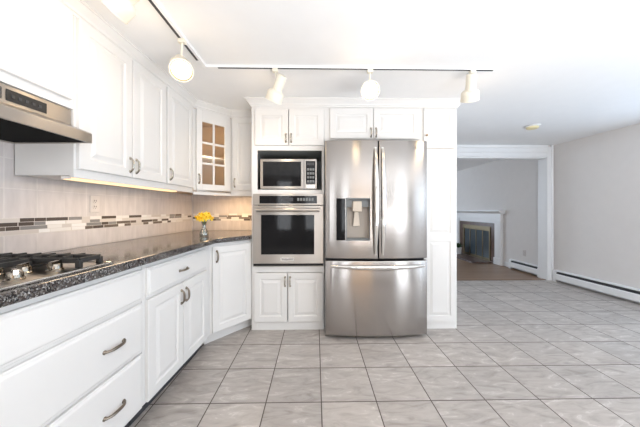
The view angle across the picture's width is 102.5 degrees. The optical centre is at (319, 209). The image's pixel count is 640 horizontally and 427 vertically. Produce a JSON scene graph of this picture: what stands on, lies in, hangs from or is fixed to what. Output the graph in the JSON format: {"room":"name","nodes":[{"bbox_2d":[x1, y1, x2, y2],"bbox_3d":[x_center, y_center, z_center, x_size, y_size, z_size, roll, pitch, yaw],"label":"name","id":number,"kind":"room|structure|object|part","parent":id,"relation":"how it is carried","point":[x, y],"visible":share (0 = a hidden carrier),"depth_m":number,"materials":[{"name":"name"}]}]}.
{"room":"kitchen","nodes":[
{"label":"kitchen","id":0,"kind":"room"},
{"bbox_2d":[14,144,190,252],"bbox_3d":[-1.662,0.044,-0.200,0.100,2.212,6.850,0,0,2],"label":"wall","id":1,"kind":"structure","parent":0,"point":[14,144],"depth_m":1.61,"materials":[{"name":"beige paint"}]},
{"bbox_2d":[0,0,72,109],"bbox_3d":[-1.409,-0.755,0.846,0.328,0.490,0.925,0,0,1],"label":"upper cabinet","id":2,"kind":"object","parent":1,"relation":"attached to","point":[36,36],"visible":0.98,"depth_m":1.13,"materials":[{"name":"white paint"}]},
{"bbox_2d":[0,82,91,143],"bbox_3d":[-1.368,-0.416,0.847,0.410,0.182,0.915,0,0,1],"label":"range hood","id":3,"kind":"object","parent":1,"relation":"attached to","point":[25,118],"visible":1,"depth_m":1.13,"materials":[{"name":"silver metal"}]},
{"bbox_3d":[-1.264,-0.467,1.112,0.002,0.046,0.150,0,0,1],"label":"control panel","id":4,"kind":"part","parent":3,"relation":"part of","materials":[{"name":"black plastic"}]},
{"bbox_2d":[15,16,165,188],"bbox_3d":[-1.373,-0.583,1.677,0.357,0.834,0.735,0,0,2],"label":"upper cabinet","id":5,"kind":"object","parent":1,"relation":"attached to","point":[116,100],"visible":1,"depth_m":1.50,"materials":[{"name":"white paint"}]},
{"bbox_3d":[-1.238,-0.599,1.498,0.020,0.773,0.360,0,0,2],"label":"door","id":6,"kind":"part","parent":5,"relation":"part of","materials":[{"name":"white paint"}]},
{"bbox_2d":[61,176,176,191],"bbox_3d":[-1.301,-0.168,1.801,0.048,0.018,0.950,0,0,1],"label":"light","id":7,"kind":"object","parent":5,"relation":"attached to","point":[62,177],"visible":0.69,"depth_m":1.58,"materials":[{"name":"white plastic"}]},
{"bbox_3d":[-1.209,-0.290,1.655,0.029,0.104,0.019,0,0,1],"label":"handle","id":8,"kind":"part","parent":5,"relation":"part of","materials":[{"name":"silver metal"}]},
{"bbox_3d":[-1.208,-0.290,1.709,0.029,0.104,0.019,0,0,2],"label":"handle","id":9,"kind":"part","parent":5,"relation":"part of","materials":[{"name":"silver metal"}]},
{"bbox_3d":[-1.228,-0.599,1.860,0.020,0.773,0.348,0,0,2],"label":"door","id":10,"kind":"part","parent":5,"relation":"part of","materials":[{"name":"white paint"}]},
{"bbox_2d":[0,141,191,253],"bbox_3d":[-1.558,-0.133,1.657,0.010,0.744,2.770,0,0,2],"label":"tile backsplash","id":11,"kind":"structure","parent":1,"relation":"attached to","point":[38,215],"depth_m":1.62,"materials":[{"name":"tile"}]},
{"bbox_2d":[90,196,99,212],"bbox_3d":[-1.548,-0.040,1.767,0.009,0.114,0.072,0,0,2],"label":"wall outlet","id":12,"kind":"object","parent":11,"relation":"attached to","point":[94,200],"visible":1,"depth_m":1.76,"materials":[{"name":"white plastic"}]},
{"bbox_2d":[57,0,251,117],"bbox_3d":[-1.177,-1.024,1.606,0.490,0.073,2.501,0,0,13],"label":"trim","id":13,"kind":"structure","parent":1,"relation":"attached to","point":[80,9],"depth_m":1.71,"materials":[{"name":"white paint"}]},
{"bbox_2d":[134,87,192,192],"bbox_3d":[-1.357,-0.583,2.258,0.357,0.834,0.424,0,0,1],"label":"upper cabinet","id":14,"kind":"object","parent":1,"relation":"attached to","point":[179,113],"visible":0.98,"depth_m":2.21,"materials":[{"name":"white paint"}]},
{"bbox_3d":[-1.218,-0.599,2.247,0.020,0.773,0.393,0,0,1],"label":"door","id":15,"kind":"part","parent":14,"relation":"part of","materials":[{"name":"white paint"}]},
{"bbox_2d":[192,195,192,229],"bbox_3d":[-0.138,0.044,3.623,3.050,2.212,1.050,0,0,-1],"label":"wall","id":16,"kind":"structure","parent":0,"point":[192,195],"depth_m":3.07,"materials":[{"name":"beige paint"}]},
{"bbox_2d":[170,108,230,195],"bbox_3d":[-1.240,-0.575,2.779,0.564,0.850,0.599,0,0,1],"label":"upper cabinet","id":17,"kind":"object","parent":16,"relation":"attached to","point":[211,131],"visible":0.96,"depth_m":2.70,"materials":[{"name":"white wood"}]},
{"bbox_3d":[-1.098,-0.575,2.628,0.020,0.850,0.388,0,0,43],"label":"frame","id":18,"kind":"part","parent":17,"relation":"part of","materials":[{"name":"white paint"}]},
{"bbox_2d":[202,155,223,162],"bbox_3d":[-1.240,-0.556,2.773,0.515,0.012,0.547,0,0,1],"label":"shelf","id":19,"kind":"object","parent":17,"relation":"attached to","point":[207,159],"depth_m":2.80,"materials":[{"name":"white paint"}]},
{"bbox_3d":[-1.083,-0.589,2.615,0.020,0.786,0.344,0,0,43],"label":"door","id":20,"kind":"part","parent":17,"relation":"part of","materials":[{"name":"white paint"}]},
{"bbox_2d":[193,195,251,229],"bbox_3d":[-1.093,0.032,3.076,0.848,0.415,0.010,0,0,-1],"label":"tile backsplash","id":21,"kind":"structure","parent":16,"relation":"attached to","point":[228,212],"depth_m":3.07,"materials":[{"name":"tile"}]},
{"bbox_2d":[231,118,251,195],"bbox_3d":[-0.812,-0.575,2.896,0.294,0.850,0.357,0,0,-1],"label":"upper cabinet","id":22,"kind":"object","parent":16,"relation":"attached to","point":[241,128],"visible":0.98,"depth_m":2.75,"materials":[{"name":"white paint"}]},
{"bbox_2d":[244,97,460,108],"bbox_3d":[0.331,-1.024,2.765,2.090,0.073,0.682,0,0,-1],"label":"trim","id":23,"kind":"structure","parent":16,"relation":"attached to","point":[252,101],"depth_m":2.45,"materials":[{"name":"white paint"}]},
{"bbox_2d":[324,107,421,148],"bbox_3d":[0.511,-0.833,2.766,0.946,0.335,0.667,0,0,-1],"label":"upper cabinet","id":24,"kind":"object","parent":16,"relation":"attached to","point":[340,123],"visible":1,"depth_m":2.46,"materials":[{"name":"white paint"}]},
{"bbox_3d":[0.302,-0.829,2.468,0.414,0.293,0.020,0,0,-1],"label":"door","id":25,"kind":"part","parent":24,"relation":"part of","materials":[{"name":"white paint"}]},
{"bbox_3d":[0.736,-0.829,2.475,0.443,0.293,0.020,0,0,-1],"label":"door","id":26,"kind":"part","parent":24,"relation":"part of","materials":[{"name":"white paint"}]},
{"bbox_2d":[457,144,553,280],"bbox_3d":[2.595,0.045,4.258,2.418,2.210,0.195,0,0,-1],"label":"door frame","id":27,"kind":"structure","parent":16,"relation":"attached to","point":[462,150],"depth_m":4.20,"materials":[{"name":"white paint"}]},
{"bbox_2d":[83,0,639,170],"bbox_3d":[1.177,-1.092,2.771,6.350,0.060,12.300,0,0,-1],"label":"ceiling","id":28,"kind":"structure","parent":0,"point":[570,68],"depth_m":1.73,"materials":[{"name":"paint"}]},
{"bbox_2d":[148,0,494,71],"bbox_3d":[0.237,-1.051,0.791,2.168,0.020,2.273,0,0,-1],"label":"track","id":29,"kind":"object","parent":28,"relation":"attached to","point":[156,4],"visible":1,"depth_m":1.89,"materials":[{"name":"white paint"}]},
{"bbox_2d":[101,0,139,24],"bbox_3d":[-0.853,-0.938,1.137,0.210,0.206,0.134,0,0,-1],"label":"track spotlight","id":30,"kind":"object","parent":29,"relation":"attached to","point":[124,10],"visible":1,"depth_m":1.11,"materials":[{"name":"white metal"}]},
{"bbox_3d":[-0.828,-1.052,0.754,0.036,0.020,2.236,0,0,-1],"label":"rail","id":31,"kind":"part","parent":29,"relation":"part of","materials":[{"name":"white paint"}]},
{"bbox_2d":[169,38,193,81],"bbox_3d":[-0.863,-0.914,1.586,0.132,0.253,0.204,0,0,-35],"label":"track spotlight","id":32,"kind":"object","parent":29,"relation":"attached to","point":[180,68],"visible":1,"depth_m":1.55,"materials":[{"name":"white metal"}]},
{"bbox_3d":[-0.838,-0.849,1.553,0.104,0.083,0.089,0,0,-1],"label":"bulb","id":33,"kind":"part","parent":32,"relation":"part of","materials":[{"name":"white"}]},
{"bbox_3d":[-0.853,-0.982,1.590,0.060,0.118,0.070,0,0,-1],"label":"stem","id":34,"kind":"part","parent":32,"relation":"part of","materials":[{"name":"white metal"}]},
{"bbox_2d":[265,68,286,104],"bbox_3d":[-0.320,-0.917,1.934,0.193,0.248,0.137,0,0,32],"label":"track spotlight","id":35,"kind":"object","parent":29,"relation":"attached to","point":[275,95],"visible":1,"depth_m":1.89,"materials":[{"name":"white metal"}]},
{"bbox_3d":[-0.323,-0.987,1.900,0.055,0.107,0.032,0,0,-1],"label":"stem","id":36,"kind":"part","parent":35,"relation":"part of","materials":[{"name":"white metal"}]},
{"bbox_3d":[0.218,-1.052,1.909,2.168,0.020,0.036,0,0,-1],"label":"rail","id":37,"kind":"part","parent":29,"relation":"part of","materials":[{"name":"white paint"}]},
{"bbox_2d":[361,69,379,100],"bbox_3d":[0.358,-0.915,1.902,0.135,0.252,0.213,0,0,-1],"label":"track spotlight","id":38,"kind":"object","parent":29,"relation":"attached to","point":[370,90],"visible":1,"depth_m":1.83,"materials":[{"name":"white metal"}]},
{"bbox_3d":[0.371,-0.973,1.921,0.040,0.137,0.051,0,0,-1],"label":"stem","id":39,"kind":"part","parent":38,"relation":"part of","materials":[{"name":"white metal"}]},
{"bbox_3d":[0.360,-0.858,1.843,0.111,0.100,0.057,0,0,-1],"label":"bulb","id":40,"kind":"part","parent":38,"relation":"part of","materials":[{"name":"white"}]},
{"bbox_2d":[460,70,479,102],"bbox_3d":[1.154,-0.926,1.957,0.139,0.230,0.180,0,0,-1],"label":"track spotlight","id":41,"kind":"object","parent":29,"relation":"attached to","point":[470,94],"visible":1,"depth_m":1.92,"materials":[{"name":"white metal"}]},
{"bbox_2d":[524,124,540,129],"bbox_3d":[2.684,-1.041,3.247,0.170,0.040,0.170,0,0,-1],"label":"smoke detector","id":42,"kind":"object","parent":28,"relation":"attached to","point":[532,126],"visible":1,"depth_m":3.21,"materials":[{"name":"white plastic"}]},
{"bbox_2d":[129,253,639,426],"bbox_3d":[1.177,1.176,2.771,6.350,0.052,12.300,0,0,-1],"label":"floor","id":43,"kind":"structure","parent":0,"point":[519,353],"depth_m":1.83,"materials":[{"name":"grey tile"}]},
{"bbox_2d":[0,266,141,426],"bbox_3d":[-1.241,0.716,0.911,0.664,0.868,0.915,0,0,2],"label":"base cabinet","id":44,"kind":"object","parent":43,"relation":"on","point":[71,356],"visible":0.99,"depth_m":0.98,"materials":[{"name":"white paint"}]},
{"bbox_3d":[-0.948,0.895,0.904,0.020,0.285,0.891,0,0,1],"label":"drawer","id":45,"kind":"part","parent":44,"relation":"part of","materials":[{"name":"white paint"}]},
{"bbox_3d":[-0.917,0.905,1.163,0.030,0.019,0.124,0,0,2],"label":"handle","id":46,"kind":"part","parent":44,"relation":"part of","materials":[{"name":"grey metal"}]},
{"bbox_3d":[-0.917,0.617,1.163,0.030,0.019,0.124,0,0,2],"label":"handle","id":47,"kind":"part","parent":44,"relation":"part of","materials":[{"name":"grey metal"}]},
{"bbox_2d":[129,245,209,425],"bbox_3d":[-1.219,0.716,1.768,0.664,0.868,0.787,0,0,2],"label":"base cabinet","id":48,"kind":"object","parent":43,"relation":"on","point":[175,301],"visible":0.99,"depth_m":1.61,"materials":[{"name":"white paint"}]},
{"bbox_3d":[-0.931,0.762,1.556,0.020,0.552,0.338,0,0,1],"label":"door","id":49,"kind":"part","parent":48,"relation":"part of","materials":[{"name":"white paint"}]},
{"bbox_3d":[-0.926,0.392,1.727,0.020,0.160,0.680,0,0,1],"label":"drawer","id":50,"kind":"part","parent":48,"relation":"part of","materials":[{"name":"white paint"}]},
{"bbox_3d":[-0.903,0.575,1.699,0.029,0.104,0.019,0,0,2],"label":"handle","id":51,"kind":"part","parent":48,"relation":"part of","materials":[{"name":"grey metal"}]},
{"bbox_3d":[-0.901,0.575,1.757,0.029,0.104,0.019,0,0,2],"label":"handle","id":52,"kind":"part","parent":48,"relation":"part of","materials":[{"name":"grey metal"}]},
{"bbox_3d":[-0.922,0.762,1.901,0.020,0.552,0.336,0,0,1],"label":"door","id":53,"kind":"part","parent":48,"relation":"part of","materials":[{"name":"white paint"}]},
{"bbox_2d":[203,239,251,343],"bbox_3d":[-1.090,0.716,2.624,0.873,0.868,0.927,0,0,1],"label":"base cabinet","id":54,"kind":"object","parent":43,"relation":"on","point":[230,262],"visible":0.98,"depth_m":2.29,"materials":[{"name":"white paint"}]},
{"bbox_2d":[0,230,251,307],"bbox_3d":[-1.114,0.260,1.674,0.874,0.040,2.827,0,0,2],"label":"countertop","id":55,"kind":"structure","parent":54,"relation":"on","point":[127,254],"depth_m":1.45,"materials":[{"name":"grey stone"}]},
{"bbox_2d":[0,252,113,290],"bbox_3d":[-1.205,0.213,0.725,0.535,0.052,0.873,0,0,1],"label":"gas cooktop","id":56,"kind":"object","parent":55,"relation":"in","point":[20,269],"visible":1,"depth_m":0.99,"materials":[{"name":"silver metal"}]},
{"bbox_3d":[-1.163,0.215,0.917,0.052,0.036,0.053,0,0,1],"label":"knob","id":57,"kind":"part","parent":56,"relation":"part of","materials":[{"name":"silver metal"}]},
{"bbox_3d":[-1.019,0.215,0.858,0.052,0.036,0.052,0,0,1],"label":"knob","id":58,"kind":"part","parent":56,"relation":"part of","materials":[{"name":"silver metal"}]},
{"bbox_3d":[-1.092,0.215,0.945,0.052,0.036,0.052,0,0,2],"label":"knob","id":59,"kind":"part","parent":56,"relation":"part of","materials":[{"name":"silver metal"}]},
{"bbox_3d":[-1.198,0.223,1.085,0.070,0.020,0.070,0,0,1],"label":"burner","id":60,"kind":"part","parent":56,"relation":"part of","materials":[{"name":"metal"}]},
{"bbox_3d":[-1.024,0.215,0.993,0.052,0.036,0.053,0,0,2],"label":"knob","id":61,"kind":"part","parent":56,"relation":"part of","materials":[{"name":"silver metal"}]},
{"bbox_3d":[-0.785,0.675,2.314,0.020,0.726,0.386,0,0,39],"label":"door","id":62,"kind":"part","parent":54,"relation":"part of","materials":[{"name":"white paint"}]},
{"bbox_2d":[252,107,323,329],"bbox_3d":[-0.312,0.075,2.752,0.697,2.150,0.667,0,0,-1],"label":"oven tower","id":63,"kind":"object","parent":43,"relation":"on","point":[283,298],"visible":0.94,"depth_m":2.45,"materials":[{"name":"white paint"}]},
{"bbox_3d":[-0.469,0.835,2.454,0.315,0.467,0.020,0,0,-1],"label":"door","id":64,"kind":"part","parent":63,"relation":"part of","materials":[{"name":"white paint"}]},
{"bbox_3d":[-0.461,-0.788,2.454,0.317,0.340,0.020,0,0,-1],"label":"door","id":65,"kind":"part","parent":63,"relation":"part of","materials":[{"name":"white paint"}]},
{"bbox_2d":[253,194,323,266],"bbox_3d":[-0.305,0.193,2.677,0.670,0.694,0.616,0,0,-1],"label":"wall oven","id":66,"kind":"object","parent":63,"relation":"in","point":[288,229],"visible":1,"depth_m":2.43,"materials":[{"name":"grey"}]},
{"bbox_3d":[-0.300,-0.002,2.400,0.591,0.034,0.062,0,0,-1],"label":"handle","id":67,"kind":"part","parent":66,"relation":"part of","materials":[{"name":"silver metal"}]},
{"bbox_3d":[-0.301,-0.099,2.442,0.545,0.073,0.002,0,0,-1],"label":"control panel","id":68,"kind":"part","parent":66,"relation":"part of","materials":[{"name":"black glass"}]},
{"bbox_3d":[-0.301,-0.101,2.454,0.670,0.107,0.022,0,0,-1],"label":"control frame","id":69,"kind":"part","parent":66,"relation":"part of","materials":[{"name":"silver metal"}]},
{"bbox_3d":[-0.301,0.537,2.456,0.670,0.006,0.018,0,0,-1],"label":"trim","id":70,"kind":"part","parent":66,"relation":"part of","materials":[{"name":"silver metal"}]},
{"bbox_2d":[260,159,316,189],"bbox_3d":[-0.306,-0.344,2.677,0.544,0.300,0.416,0,0,-1],"label":"microwave","id":71,"kind":"object","parent":63,"relation":"in","point":[275,174],"visible":0.84,"depth_m":2.47,"materials":[{"name":"grey"}]},
{"bbox_3d":[-0.139,0.835,2.460,0.335,0.467,0.020,0,0,-1],"label":"door","id":72,"kind":"part","parent":63,"relation":"part of","materials":[{"name":"white paint"}]},
{"bbox_3d":[-0.131,-0.788,2.460,0.332,0.340,0.020,0,0,-1],"label":"door","id":73,"kind":"part","parent":63,"relation":"part of","materials":[{"name":"white paint"}]},
{"bbox_2d":[324,140,426,335],"bbox_3d":[0.499,0.264,2.622,0.918,1.772,0.854,0,0,-1],"label":"refrigerator","id":74,"kind":"object","parent":43,"relation":"on","point":[375,191],"visible":0.99,"depth_m":2.27,"materials":[{"name":"grey metal"}]},
{"bbox_3d":[0.279,-0.095,2.306,0.466,1.054,0.089,0,0,-1],"label":"door","id":75,"kind":"part","parent":74,"relation":"part of","materials":[{"name":"silver metal"}]},
{"bbox_3d":[0.328,0.080,2.309,0.063,0.130,0.015,0,0,-1],"label":"lever","id":76,"kind":"part","parent":74,"relation":"part of","materials":[{"name":"beige plastic"}]},
{"bbox_2d":[347,199,368,206],"bbox_3d":[0.337,-0.060,2.322,0.202,0.071,0.050,0,0,-1],"label":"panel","id":77,"kind":"object","parent":74,"relation":"attached to","point":[365,202],"depth_m":2.30,"materials":[{"name":"grey"}]},
{"bbox_3d":[0.337,0.083,2.273,0.222,0.377,0.020,0,0,-1],"label":"dispenser frame","id":78,"kind":"part","parent":74,"relation":"part of","materials":[{"name":"grey"}]},
{"bbox_3d":[0.505,0.784,2.310,0.918,0.668,0.089,0,0,-1],"label":"freezer drawer","id":79,"kind":"part","parent":74,"relation":"part of","materials":[{"name":"silver metal"}]},
{"bbox_3d":[0.488,-0.077,2.232,0.040,0.949,0.074,0,0,-1],"label":"handle","id":80,"kind":"part","parent":74,"relation":"part of","materials":[{"name":"silver metal"}]},
{"bbox_3d":[0.550,-0.077,2.233,0.040,0.949,0.074,0,0,-1],"label":"handle","id":81,"kind":"part","parent":74,"relation":"part of","materials":[{"name":"silver metal"}]},
{"bbox_3d":[0.741,-0.095,2.314,0.446,1.054,0.089,0,0,-1],"label":"door","id":82,"kind":"part","parent":74,"relation":"part of","materials":[{"name":"silver metal"}]},
{"bbox_2d":[422,108,456,328],"bbox_3d":[1.153,0.075,2.779,0.337,2.150,0.664,0,0,-1],"label":"pantry cabinet","id":83,"kind":"object","parent":43,"relation":"on","point":[439,125],"visible":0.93,"depth_m":2.47,"materials":[{"name":"white paint"}]},
{"bbox_3d":[1.153,-0.786,2.482,0.307,0.383,0.020,0,0,-1],"label":"door","id":84,"kind":"part","parent":83,"relation":"part of","materials":[{"name":"white paint"}]},
{"bbox_2d":[457,253,491,262],"bbox_3d":[3.496,1.142,6.182,0.422,0.020,1.240,0,0,-1],"label":"hearth slab","id":85,"kind":"object","parent":43,"relation":"on","point":[461,256],"visible":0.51,"depth_m":5.88,"materials":[{"name":"stone"}]},
{"bbox_2d":[457,243,463,253],"bbox_3d":[3.582,0.957,6.650,0.339,0.351,0.321,0,0,-24],"label":"potted plant","id":86,"kind":"object","parent":85,"relation":"on","point":[459,246],"visible":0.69,"depth_m":6.57,"materials":[{"name":"green plant"}]},
{"bbox_3d":[3.565,1.047,6.633,0.180,0.170,0.180,0,0,-1],"label":"pot","id":87,"kind":"part","parent":86,"relation":"part of","materials":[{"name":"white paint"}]},
{"bbox_2d":[457,210,504,265],"bbox_3d":[3.711,0.575,6.186,0.145,1.150,1.840,0,0,-1],"label":"fireplace","id":88,"kind":"object","parent":43,"relation":"on","point":[480,232],"visible":0.87,"depth_m":5.93,"materials":[{"name":"white paint"}]},
{"bbox_3d":[3.748,0.772,6.546,0.006,0.639,0.234,0,0,-1],"label":"door frame","id":89,"kind":"part","parent":88,"relation":"part of","materials":[{"name":"gold metal"}]},
{"bbox_3d":[3.755,0.772,6.546,0.008,0.639,0.234,0,0,-1],"label":"glass door","id":90,"kind":"part","parent":88,"relation":"part of","materials":[{"name":"grey"}]},
{"bbox_3d":[3.760,0.772,6.307,0.008,0.639,0.234,0,0,-1],"label":"glass door","id":91,"kind":"part","parent":88,"relation":"part of","materials":[{"name":"grey"}]},
{"bbox_3d":[3.752,0.772,6.306,0.006,0.639,0.234,0,0,-1],"label":"door frame","id":92,"kind":"part","parent":88,"relation":"part of","materials":[{"name":"gold metal"}]},
{"bbox_3d":[3.757,0.750,6.186,0.037,0.760,1.040,0,0,-1],"label":"brass frame","id":93,"kind":"part","parent":88,"relation":"part of","materials":[{"name":"brown"}]},
{"bbox_3d":[3.764,0.772,6.067,0.008,0.639,0.234,0,0,-1],"label":"glass door","id":94,"kind":"part","parent":88,"relation":"part of","materials":[{"name":"grey"}]},
{"bbox_2d":[457,210,504,213],"bbox_3d":[3.711,0.040,6.186,0.145,0.080,1.840,0,0,-1],"label":"mantel shelf","id":95,"kind":"object","parent":88,"relation":"attached to","point":[458,211],"depth_m":5.88,"materials":[{"name":"white paint"}]},
{"bbox_3d":[3.761,0.772,5.827,0.006,0.639,0.234,0,0,-1],"label":"door frame","id":96,"kind":"part","parent":88,"relation":"part of","materials":[{"name":"gold metal"}]},
{"bbox_3d":[3.768,0.772,5.827,0.008,0.639,0.234,0,0,-1],"label":"glass door","id":97,"kind":"part","parent":88,"relation":"part of","materials":[{"name":"grey"}]},
{"bbox_2d":[457,279,545,280],"bbox_3d":[2.604,1.146,4.226,2.215,0.008,0.060,0,0,-1],"label":"threshold","id":98,"kind":"object","parent":43,"relation":"on","point":[457,279],"visible":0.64,"depth_m":4.22,"materials":[{"name":"brown wood"}]},
{"bbox_2d":[457,160,537,274],"bbox_3d":[3.836,0.044,6.668,0.120,2.212,4.600,0,0,-1],"label":"wall","id":99,"kind":"structure","parent":0,"point":[511,186],"depth_m":5.10,"materials":[{"name":"beige paint"}]},
{"bbox_2d":[509,259,537,276],"bbox_3d":[3.771,1.057,4.737,0.071,0.186,0.700,0,0,-1],"label":"baseboard heater","id":100,"kind":"object","parent":99,"relation":"attached to","point":[528,267],"visible":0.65,"depth_m":4.72,"materials":[{"name":"white paint"}]},
{"bbox_2d":[554,123,639,303],"bbox_3d":[4.171,0.044,0.458,0.120,2.212,7.588,0,0,-4],"label":"wall","id":101,"kind":"structure","parent":0,"point":[597,177],"depth_m":3.56,"materials":[{"name":"beige paint"}]},
{"bbox_2d":[553,270,639,302],"bbox_3d":[3.944,1.057,2.220,0.071,0.186,3.900,0,0,-4],"label":"baseboard heater","id":102,"kind":"object","parent":101,"relation":"attached to","point":[627,292],"visible":1,"depth_m":3.52,"materials":[{"name":"white paint"}]}
]}

